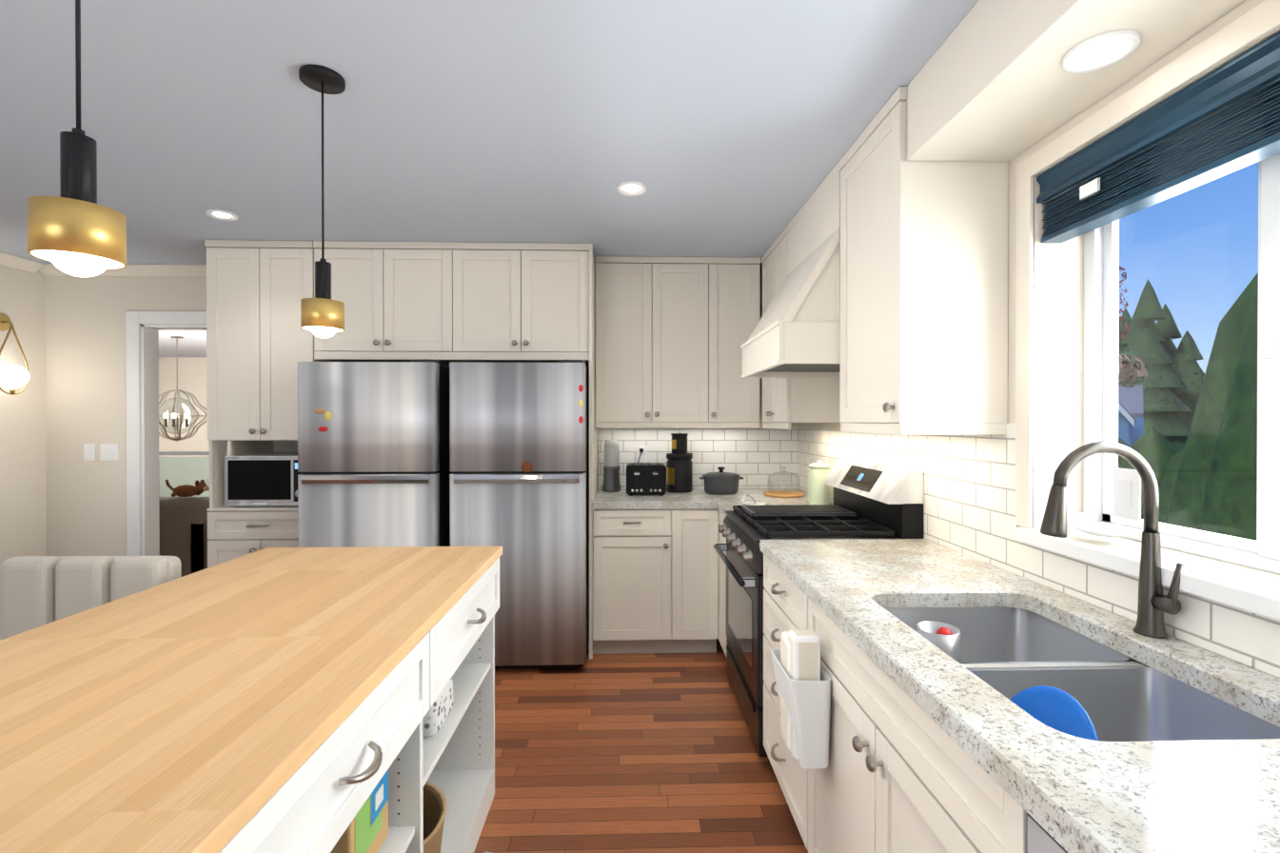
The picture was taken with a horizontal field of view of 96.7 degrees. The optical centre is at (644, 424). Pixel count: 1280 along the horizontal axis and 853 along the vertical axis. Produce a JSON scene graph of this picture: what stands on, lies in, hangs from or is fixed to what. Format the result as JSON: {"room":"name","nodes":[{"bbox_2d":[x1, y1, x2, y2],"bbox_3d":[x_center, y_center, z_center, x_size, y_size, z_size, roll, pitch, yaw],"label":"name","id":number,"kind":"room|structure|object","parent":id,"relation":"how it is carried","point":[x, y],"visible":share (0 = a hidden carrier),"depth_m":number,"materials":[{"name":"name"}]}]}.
{"room":"kitchen","nodes":[
{"label":"kitchen","id":0,"kind":"room"},
{"bbox_2d":[0,264,46,564],"bbox_3d":[-3.957,0.167,0.687,0.120,2.400,6.200,0,0,-2],"label":"wall","id":1,"kind":"structure","parent":0,"point":[23,497],"depth_m":3.65,"materials":[{"name":"beige paint"}]},
{"bbox_2d":[0,313,29,394],"bbox_3d":[-3.906,-0.435,3.511,0.150,0.505,0.197,0,0,-2],"label":"wall sconce","id":2,"kind":"object","parent":1,"relation":"attached to","point":[12,377],"visible":1,"depth_m":3.50,"materials":[{"name":"gold metal"}]},
{"bbox_2d":[0,251,51,275],"bbox_3d":[-3.857,-1.001,0.683,0.075,0.060,6.196,0,0,-2],"label":"crown molding","id":3,"kind":"structure","parent":1,"relation":"attached to","point":[8,260],"depth_m":3.59,"materials":[{"name":"beige paint"}]},
{"bbox_2d":[158,356,209,496],"bbox_3d":[-4.800,0.091,9.426,7.040,2.460,0.120,0,0,-2],"label":"wall","id":4,"kind":"structure","parent":0,"point":[191,375],"depth_m":9.27,"materials":[{"name":"white paint"}]},
{"bbox_2d":[44,272,798,556],"bbox_3d":[-1.424,0.150,3.921,5.370,2.400,0.120,0,0,-2],"label":"wall","id":5,"kind":"structure","parent":0,"point":[86,395],"depth_m":3.79,"materials":[{"name":"beige paint"}]},
{"bbox_2d":[83,443,95,460],"bbox_3d":[-3.701,0.186,3.789,0.070,0.114,0.009,0,0,-2],"label":"switch plate","id":6,"kind":"object","parent":5,"relation":"attached to","point":[88,448],"depth_m":3.79,"materials":[{"name":"white plastic"}]},
{"bbox_2d":[99,443,118,460],"bbox_3d":[-3.572,0.186,3.793,0.116,0.114,0.009,0,0,-2],"label":"switch plate","id":7,"kind":"object","parent":5,"relation":"attached to","point":[108,451],"depth_m":3.79,"materials":[{"name":"white plastic"}]},
{"bbox_2d":[45,263,206,276],"bbox_3d":[-3.203,-1.017,3.765,1.381,0.060,0.075,0,0,-2],"label":"crown molding","id":8,"kind":"structure","parent":5,"relation":"attached to","point":[143,270],"depth_m":3.76,"materials":[{"name":"beige paint"}]},
{"bbox_2d":[125,311,206,555],"bbox_3d":[-2.991,0.298,3.868,0.925,2.105,0.138,0,0,-2],"label":"door frame","id":9,"kind":"structure","parent":5,"relation":"attached to","point":[143,328],"depth_m":3.80,"materials":[{"name":"white paint"}]},
{"bbox_2d":[313,240,453,367],"bbox_3d":[-1.505,-0.710,3.553,0.783,0.673,0.598,0,0,-2],"label":"upper cabinet","id":10,"kind":"object","parent":5,"relation":"attached to","point":[444,304],"depth_m":3.26,"materials":[{"name":"beige paint"}]},
{"bbox_2d":[453,241,595,370],"bbox_3d":[-0.722,-0.710,3.576,0.783,0.673,0.598,0,0,-2],"label":"upper cabinet","id":11,"kind":"object","parent":5,"relation":"attached to","point":[514,302],"depth_m":3.28,"materials":[{"name":"beige paint"}]},
{"bbox_2d":[595,256,760,428],"bbox_3d":[0.204,-0.513,3.712,1.033,1.068,0.382,0,0,-2],"label":"upper cabinet","id":12,"kind":"object","parent":5,"relation":"attached to","point":[673,334],"visible":1,"depth_m":3.56,"materials":[{"name":"beige paint"}]},
{"bbox_2d":[598,427,797,488],"bbox_3d":[0.368,0.230,3.910,1.372,0.418,0.006,0,0,-2],"label":"tile backsplash","id":13,"kind":"structure","parent":5,"relation":"attached to","point":[755,458],"depth_m":3.91,"materials":[{"name":"white tile"}]},
{"bbox_2d":[636,445,646,463],"bbox_3d":[-0.028,0.290,3.844,0.083,0.290,0.102,0,0,-2],"label":"outlet","id":14,"kind":"object","parent":13,"relation":"attached to","point":[640,453],"visible":0.9,"depth_m":3.89,"materials":[{"name":"white plastic"}]},
{"bbox_2d":[0,0,978,356],"bbox_3d":[-3.376,-1.077,3.438,9.300,0.060,11.920,0,0,-2],"label":"ceiling","id":15,"kind":"structure","parent":0,"point":[725,128],"depth_m":1.90,"materials":[{"name":"grey paint"}]},
{"bbox_2d":[26,0,126,276],"bbox_3d":[-0.917,-0.636,0.921,0.120,0.792,0.120,0,0,-2],"label":"pendant light","id":16,"kind":"object","parent":15,"relation":"hanging from","point":[74,228],"visible":1,"depth_m":0.90,"materials":[{"name":"gold metal"}]},
{"bbox_2d":[158,335,206,441],"bbox_3d":[-5.781,-0.435,7.034,0.713,1.297,0.713,0,0,-2],"label":"chandelier","id":17,"kind":"object","parent":15,"relation":"hanging from","point":[173,415],"visible":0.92,"depth_m":7.03,"materials":[{"name":"silver metal"}]},
{"bbox_2d":[205,209,238,220],"bbox_3d":[-2.098,-1.038,2.825,0.132,0.012,0.132,0,0,-2],"label":"recessed light","id":18,"kind":"object","parent":15,"relation":"in","point":[219,214],"visible":0.98,"depth_m":2.82,"materials":[{"name":"white plastic"}]},
{"bbox_2d":[298,64,345,337],"bbox_3d":[-0.962,-0.648,1.700,0.120,0.778,0.120,0,0,-2],"label":"pendant light","id":19,"kind":"object","parent":15,"relation":"hanging from","point":[322,314],"visible":1,"depth_m":1.68,"materials":[{"name":"gold metal"}]},
{"bbox_2d":[616,181,647,196],"bbox_3d":[-0.058,-1.036,2.504,0.132,0.012,0.132,0,0,-2],"label":"recessed light","id":20,"kind":"object","parent":15,"relation":"in","point":[631,188],"visible":0.98,"depth_m":2.50,"materials":[{"name":"white plastic"}]},
{"bbox_2d":[907,0,1245,161],"bbox_3d":[0.979,-0.920,1.201,0.318,0.228,1.090,0,0,-2],"label":"ceiling bulkhead","id":21,"kind":"object","parent":15,"relation":"attached to","point":[993,81],"visible":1,"depth_m":1.36,"materials":[{"name":"beige paint"}]},
{"bbox_2d":[1062,29,1140,73],"bbox_3d":[0.980,-0.799,1.225,0.132,0.012,0.132,0,0,-2],"label":"recessed light","id":22,"kind":"object","parent":21,"relation":"attached to","point":[1101,50],"visible":0.98,"depth_m":1.22,"materials":[{"name":"white plastic"}]},
{"bbox_2d":[473,638,807,852],"bbox_3d":[-1.333,1.397,0.769,5.370,0.060,6.440,0,0,-2],"label":"floor","id":23,"kind":"structure","parent":0,"point":[632,753],"depth_m":2.27,"materials":[{"name":"brown wood"}]},
{"bbox_2d":[0,555,181,640],"bbox_3d":[-1.777,0.892,1.609,0.510,0.940,0.570,0,0,-2],"label":"sofa","id":24,"kind":"object","parent":23,"relation":"on","point":[36,591],"visible":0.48,"depth_m":1.78,"materials":[{"name":"beige fabric"}]},
{"bbox_2d":[204,239,323,568],"bbox_3d":[-2.199,0.153,3.520,0.598,2.398,0.634,0,0,-2],"label":"pantry cabinet","id":25,"kind":"object","parent":23,"relation":"on","point":[260,343],"visible":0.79,"depth_m":3.24,"materials":[{"name":"beige paint"}]},
{"bbox_2d":[224,452,301,506],"bbox_3d":[-2.182,0.328,3.479,0.480,0.296,0.443,0,0,-2],"label":"microwave oven","id":26,"kind":"object","parent":25,"relation":"in","point":[265,479],"visible":0.52,"depth_m":3.27,"materials":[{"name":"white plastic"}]},
{"bbox_2d":[218,557,499,852],"bbox_3d":[-0.899,0.925,1.339,0.860,0.878,1.480,0,0,-2],"label":"kitchen island","id":27,"kind":"object","parent":23,"relation":"on","point":[316,801],"visible":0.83,"depth_m":1.34,"materials":[{"name":"white paint"}]},
{"bbox_2d":[0,546,502,852],"bbox_3d":[-0.934,0.469,1.336,0.860,0.031,1.520,0,0,-2],"label":"island countertop","id":28,"kind":"structure","parent":27,"relation":"on","point":[211,709],"depth_m":0.99,"materials":[{"name":"brown wood"}]},
{"bbox_2d":[330,768,388,852],"bbox_3d":[-0.608,0.830,1.217,0.054,0.229,0.180,0,0,-2],"label":"package","id":29,"kind":"object","parent":27,"relation":"in","point":[366,831],"visible":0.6,"depth_m":1.21,"materials":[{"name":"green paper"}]},
{"bbox_2d":[423,781,446,852],"bbox_3d":[-0.746,1.131,1.565,0.380,0.250,0.380,0,0,-2],"label":"basket","id":30,"kind":"object","parent":27,"relation":"in","point":[434,806],"visible":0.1,"depth_m":1.67,"materials":[{"name":"brown wicker"}]},
{"bbox_2d":[422,677,453,736],"bbox_3d":[-0.638,0.790,1.656,0.120,0.153,0.180,0,0,-2],"label":"bag","id":31,"kind":"object","parent":27,"relation":"in","point":[435,717],"visible":0.17,"depth_m":1.60,"materials":[{"name":"fabric"}]},
{"bbox_2d":[297,358,452,547],"bbox_3d":[-1.502,0.500,3.427,0.730,1.706,0.788,0,0,-2],"label":"fridge","id":32,"kind":"object","parent":23,"relation":"on","point":[373,452],"visible":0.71,"depth_m":3.04,"materials":[{"name":"silver metal"}]},
{"bbox_2d":[449,359,589,667],"bbox_3d":[-0.700,0.499,3.450,0.730,1.706,0.788,0,0,-2],"label":"fridge","id":33,"kind":"object","parent":23,"relation":"on","point":[519,462],"visible":0.81,"depth_m":3.07,"materials":[{"name":"silver metal"}]},
{"bbox_2d":[592,508,718,653],"bbox_3d":[0.056,0.919,3.580,0.728,0.866,0.652,0,0,-2],"label":"base cabinet","id":34,"kind":"object","parent":23,"relation":"on","point":[655,580],"visible":1,"depth_m":3.29,"materials":[{"name":"beige paint"}]},
{"bbox_2d":[718,510,727,656],"bbox_3d":[0.757,0.921,3.164,0.648,0.866,0.328,0,0,-2],"label":"base cabinet","id":35,"kind":"object","parent":23,"relation":"on","point":[722,638],"depth_m":3.20,"materials":[{"name":"beige paint"}]},
{"bbox_2d":[592,488,807,509],"bbox_3d":[0.380,0.463,3.594,1.378,0.042,0.638,0,0,-2],"label":"countertop","id":36,"kind":"structure","parent":35,"relation":"on","point":[698,498],"depth_m":3.37,"materials":[{"name":"grey stone"}]},
{"bbox_2d":[602,439,621,492],"bbox_3d":[-0.219,0.270,3.757,0.124,0.340,0.124,0,0,-2],"label":"blender","id":37,"kind":"object","parent":36,"relation":"on","point":[611,472],"visible":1,"depth_m":3.71,"materials":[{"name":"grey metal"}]},
{"bbox_2d":[626,462,666,495],"bbox_3d":[0.006,0.345,3.595,0.250,0.192,0.218,0,0,-2],"label":"toaster","id":38,"kind":"object","parent":36,"relation":"on","point":[645,479],"visible":1,"depth_m":3.50,"materials":[{"name":"black metal"}]},
{"bbox_2d":[666,433,692,492],"bbox_3d":[0.229,0.248,3.750,0.176,0.383,0.176,0,0,-2],"label":"tub","id":39,"kind":"object","parent":36,"relation":"on","point":[679,470],"visible":1,"depth_m":3.69,"materials":[{"name":"black plastic"}]},
{"bbox_2d":[699,466,743,493],"bbox_3d":[0.494,0.357,3.678,0.280,0.166,0.240,0,0,-2],"label":"pot","id":40,"kind":"object","parent":36,"relation":"on","point":[720,482],"visible":1,"depth_m":3.59,"materials":[{"name":"grey metal"}]},
{"bbox_2d":[763,466,804,497],"bbox_3d":[0.868,0.351,3.549,0.250,0.180,0.250,0,0,-2],"label":"cake dome","id":41,"kind":"object","parent":36,"relation":"on","point":[783,493],"visible":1,"depth_m":3.51,"materials":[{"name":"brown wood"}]},
{"bbox_2d":[714,495,833,516],"bbox_3d":[0.752,0.465,3.141,0.660,0.042,0.290,0,0,-2],"label":"countertop","id":42,"kind":"structure","parent":35,"relation":"on","point":[722,503],"depth_m":3.29,"materials":[{"name":"grey stone"}]},
{"bbox_2d":[741,493,766,505],"bbox_3d":[0.541,0.380,2.849,0.163,0.079,0.232,0,0,-2],"label":"spoon rest","id":43,"kind":"object","parent":42,"relation":"on","point":[754,502],"visible":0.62,"depth_m":2.88,"materials":[{"name":"white ceramic"}]},
{"bbox_2d":[807,467,809,502],"bbox_3d":[0.982,0.335,3.242,0.108,0.216,0.108,0,0,-2],"label":"canister","id":44,"kind":"object","parent":42,"relation":"on","point":[808,483],"visible":0.12,"depth_m":3.23,"materials":[{"name":"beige ceramic"}]},
{"bbox_2d":[808,460,830,504],"bbox_3d":[0.960,0.320,3.121,0.118,0.246,0.118,0,0,-2],"label":"canister","id":45,"kind":"object","parent":42,"relation":"on","point":[819,490],"visible":0.9,"depth_m":3.07,"materials":[{"name":"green ceramic"}]},
{"bbox_2d":[763,553,802,837],"bbox_3d":[0.792,0.927,1.955,0.648,0.866,0.553,0,0,-2],"label":"base cabinet","id":46,"kind":"object","parent":23,"relation":"on","point":[782,599],"depth_m":1.99,"materials":[{"name":"beige paint"}]},
{"bbox_2d":[713,458,924,762],"bbox_3d":[0.727,0.769,2.614,0.724,1.175,0.755,0,0,-2],"label":"gas range","id":47,"kind":"object","parent":23,"relation":"on","point":[875,501],"visible":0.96,"depth_m":2.45,"materials":[{"name":"black metal"}]},
{"bbox_2d":[802,591,1138,852],"bbox_3d":[0.814,0.931,1.222,0.648,0.866,0.914,0,0,-2],"label":"base cabinet","id":48,"kind":"object","parent":23,"relation":"on","point":[903,772],"depth_m":1.16,"materials":[{"name":"beige paint"}]},
{"bbox_2d":[770,629,831,767],"bbox_3d":[0.421,0.720,1.552,0.112,0.335,0.210,0,0,-2],"label":"bin","id":49,"kind":"object","parent":48,"relation":"hanging from","point":[803,679],"visible":1,"depth_m":1.48,"materials":[{"name":"white plastic"}]},
{"bbox_2d":[759,538,1279,852],"bbox_3d":[0.825,0.478,0.630,0.660,0.042,3.205,0,0,-2],"label":"countertop","id":50,"kind":"structure","parent":48,"relation":"on","point":[1073,793],"depth_m":0.91,"materials":[{"name":"white stone"}]},
{"bbox_2d":[885,606,1279,741],"bbox_3d":[0.819,0.600,1.184,0.499,0.205,0.777,0,0,-2],"label":"sink","id":51,"kind":"object","parent":50,"relation":"in","point":[1009,653],"visible":0.29,"depth_m":1.17,"materials":[{"name":"silver metal"}]},
{"bbox_2d":[916,620,960,661],"bbox_3d":[0.734,0.602,1.425,0.100,0.195,0.100,0,0,-2],"label":"cup","id":52,"kind":"object","parent":51,"relation":"in","point":[945,638],"visible":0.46,"depth_m":1.39,"materials":[{"name":"white ceramic"}]},
{"bbox_2d":[1009,685,1098,740],"bbox_3d":[0.698,0.578,1.004,0.098,0.210,0.230,0,0,-2],"label":"plate","id":53,"kind":"object","parent":51,"relation":"in","point":[1055,708],"visible":0.21,"depth_m":1.01,"materials":[{"name":"blue plastic"}]},
{"bbox_2d":[1040,440,1184,638],"bbox_3d":[0.992,0.244,1.214,0.270,0.418,0.090,0,0,-2],"label":"kitchen faucet","id":54,"kind":"object","parent":50,"relation":"on","point":[1154,602],"visible":0.96,"depth_m":1.22,"materials":[{"name":"grey metal"}]},
{"bbox_2d":[1026,811,1068,852],"bbox_3d":[0.784,0.936,0.462,0.656,0.864,0.592,0,0,-2],"label":"dishwasher","id":55,"kind":"object","parent":23,"relation":"on","point":[1040,838],"visible":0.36,"depth_m":0.72,"materials":[{"name":"grey metal"}]},
{"bbox_2d":[798,0,1279,673],"bbox_3d":[1.251,0.166,0.838,0.200,2.400,6.200,0,0,-2],"label":"wall","id":56,"kind":"structure","parent":0,"point":[1057,411],"depth_m":1.65,"materials":[{"name":"beige paint"}]},
{"bbox_2d":[740,161,841,377],"bbox_3d":[0.805,-0.641,2.621,0.584,0.801,0.744,0,0,-2],"label":"range hood","id":57,"kind":"object","parent":56,"relation":"attached to","point":[796,332],"visible":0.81,"depth_m":2.32,"materials":[{"name":"beige paint"}]},
{"bbox_2d":[761,226,833,425],"bbox_3d":[0.909,-0.528,3.285,0.338,1.033,0.576,0,0,-2],"label":"upper cabinet","id":58,"kind":"object","parent":56,"relation":"attached to","point":[785,401],"depth_m":3.04,"materials":[{"name":"beige paint"}]},
{"bbox_2d":[833,86,1008,429],"bbox_3d":[0.946,-0.521,2.003,0.338,1.033,0.502,0,0,-2],"label":"upper cabinet","id":59,"kind":"object","parent":56,"relation":"attached to","point":[924,246],"depth_m":1.76,"materials":[{"name":"beige paint"}]},
{"bbox_2d":[797,423,1279,677],"bbox_3d":[1.129,0.225,1.481,0.006,0.454,4.892,0,0,-2],"label":"tile backsplash","id":60,"kind":"structure","parent":56,"relation":"attached to","point":[969,506],"depth_m":1.80,"materials":[{"name":"white tile"}]},
{"bbox_2d":[1015,0,1279,528],"bbox_3d":[1.133,-0.236,1.170,0.012,1.080,1.075,0,0,-2],"label":"window frame","id":61,"kind":"structure","parent":56,"relation":"in","point":[1252,25],"depth_m":1.56,"materials":[{"name":"beige paint"}]},
{"bbox_2d":[1036,31,1279,243],"bbox_3d":[1.181,-0.615,1.139,0.073,0.192,1.007,0,0,-2],"label":"window blind","id":62,"kind":"object","parent":61,"relation":"attached to","point":[1241,132],"visible":1,"depth_m":1.24,"materials":[{"name":"blue fabric"}]},
{"bbox_2d":[1015,527,1279,620],"bbox_3d":[1.197,0.325,1.144,0.180,0.040,1.075,0,0,-2],"label":"window sill","id":63,"kind":"structure","parent":56,"relation":"attached to","point":[1251,599],"depth_m":1.19,"materials":[{"name":"white paint"}]},
{"bbox_2d":[1067,509,1095,525],"bbox_3d":[1.181,0.253,1.551,0.035,0.057,0.103,0,0,-2],"label":"figurine","id":64,"kind":"object","parent":63,"relation":"on","point":[1086,516],"visible":0.85,"depth_m":1.52,"materials":[{"name":"white ceramic"}]},
{"bbox_2d":[1073,523,1135,536],"bbox_3d":[1.173,0.273,1.456,0.124,0.018,0.124,0,0,-2],"label":"plate","id":65,"kind":"object","parent":63,"relation":"on","point":[1101,530],"visible":1,"depth_m":1.46,"materials":[{"name":"white ceramic"}]},
{"bbox_2d":[1083,78,1279,573],"bbox_3d":[1.311,-0.205,1.145,0.059,1.020,1.015,0,0,-2],"label":"window","id":66,"kind":"structure","parent":56,"relation":"in","point":[1101,369],"depth_m":1.34,"materials":[{"name":"white plastic"}]},
{"bbox_2d":[1113,467,1141,520],"bbox_3d":[1.125,0.161,1.329,0.009,0.115,0.070,0,0,-2],"label":"light switch","id":67,"kind":"object","parent":66,"relation":"attached to","point":[1127,493],"visible":0.96,"depth_m":1.32,"materials":[{"name":"white plastic"}]},
{"bbox_3d":[-4.719,1.366,6.634,6.800,0.060,5.480,0,0,-2],"label":"floor","id":68,"kind":"structure","parent":0,"visible":0},
{"bbox_2d":[158,451,209,496],"bbox_3d":[-4.619,0.818,6.273,4.220,1.040,0.050,0,0,-2],"label":"glass railing","id":69,"kind":"object","parent":68,"relation":"on","point":[183,453],"visible":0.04,"depth_m":6.26,"materials":[{"name":"clear glass"}]},
{"bbox_2d":[158,496,209,576],"bbox_3d":[-4.543,0.965,4.876,2.250,0.760,0.900,0,0,-2],"label":"sofa","id":70,"kind":"object","parent":68,"relation":"on","point":[184,529],"visible":0.04,"depth_m":4.45,"materials":[{"name":"brown fabric"}]},
{"bbox_2d":[164,479,209,496],"bbox_3d":[-3.667,0.512,4.559,0.341,0.142,0.112,0,0,-2],"label":"cat","id":71,"kind":"object","parent":70,"relation":"on","point":[188,490],"visible":1,"depth_m":4.53,"materials":[{"name":"brown"}]},
{"label":"outside","id":72,"kind":"structure","parent":0,"visible":0},
{"bbox_3d":[59.645,4.052,41.666,118.500,0.200,160.000,0,0,-2],"label":"ground","id":73,"kind":"structure","parent":72,"visible":0},
{"bbox_2d":[1118,384,1143,446],"bbox_3d":[22.703,0.955,27.707,8.518,6.140,5.733,0,0,-2],"label":"house","id":74,"kind":"structure","parent":73,"relation":"on","point":[1133,407],"depth_m":26.58,"materials":[{"name":"blue"}]},
{"bbox_2d":[1118,265,1258,540],"bbox_3d":[21.587,-2.711,25.269,11.281,13.499,58.510,0,0,42],"label":"trees","id":75,"kind":"object","parent":73,"relation":"on","point":[1174,395],"depth_m":4.82,"materials":[{"name":"green plant"}]}
]}

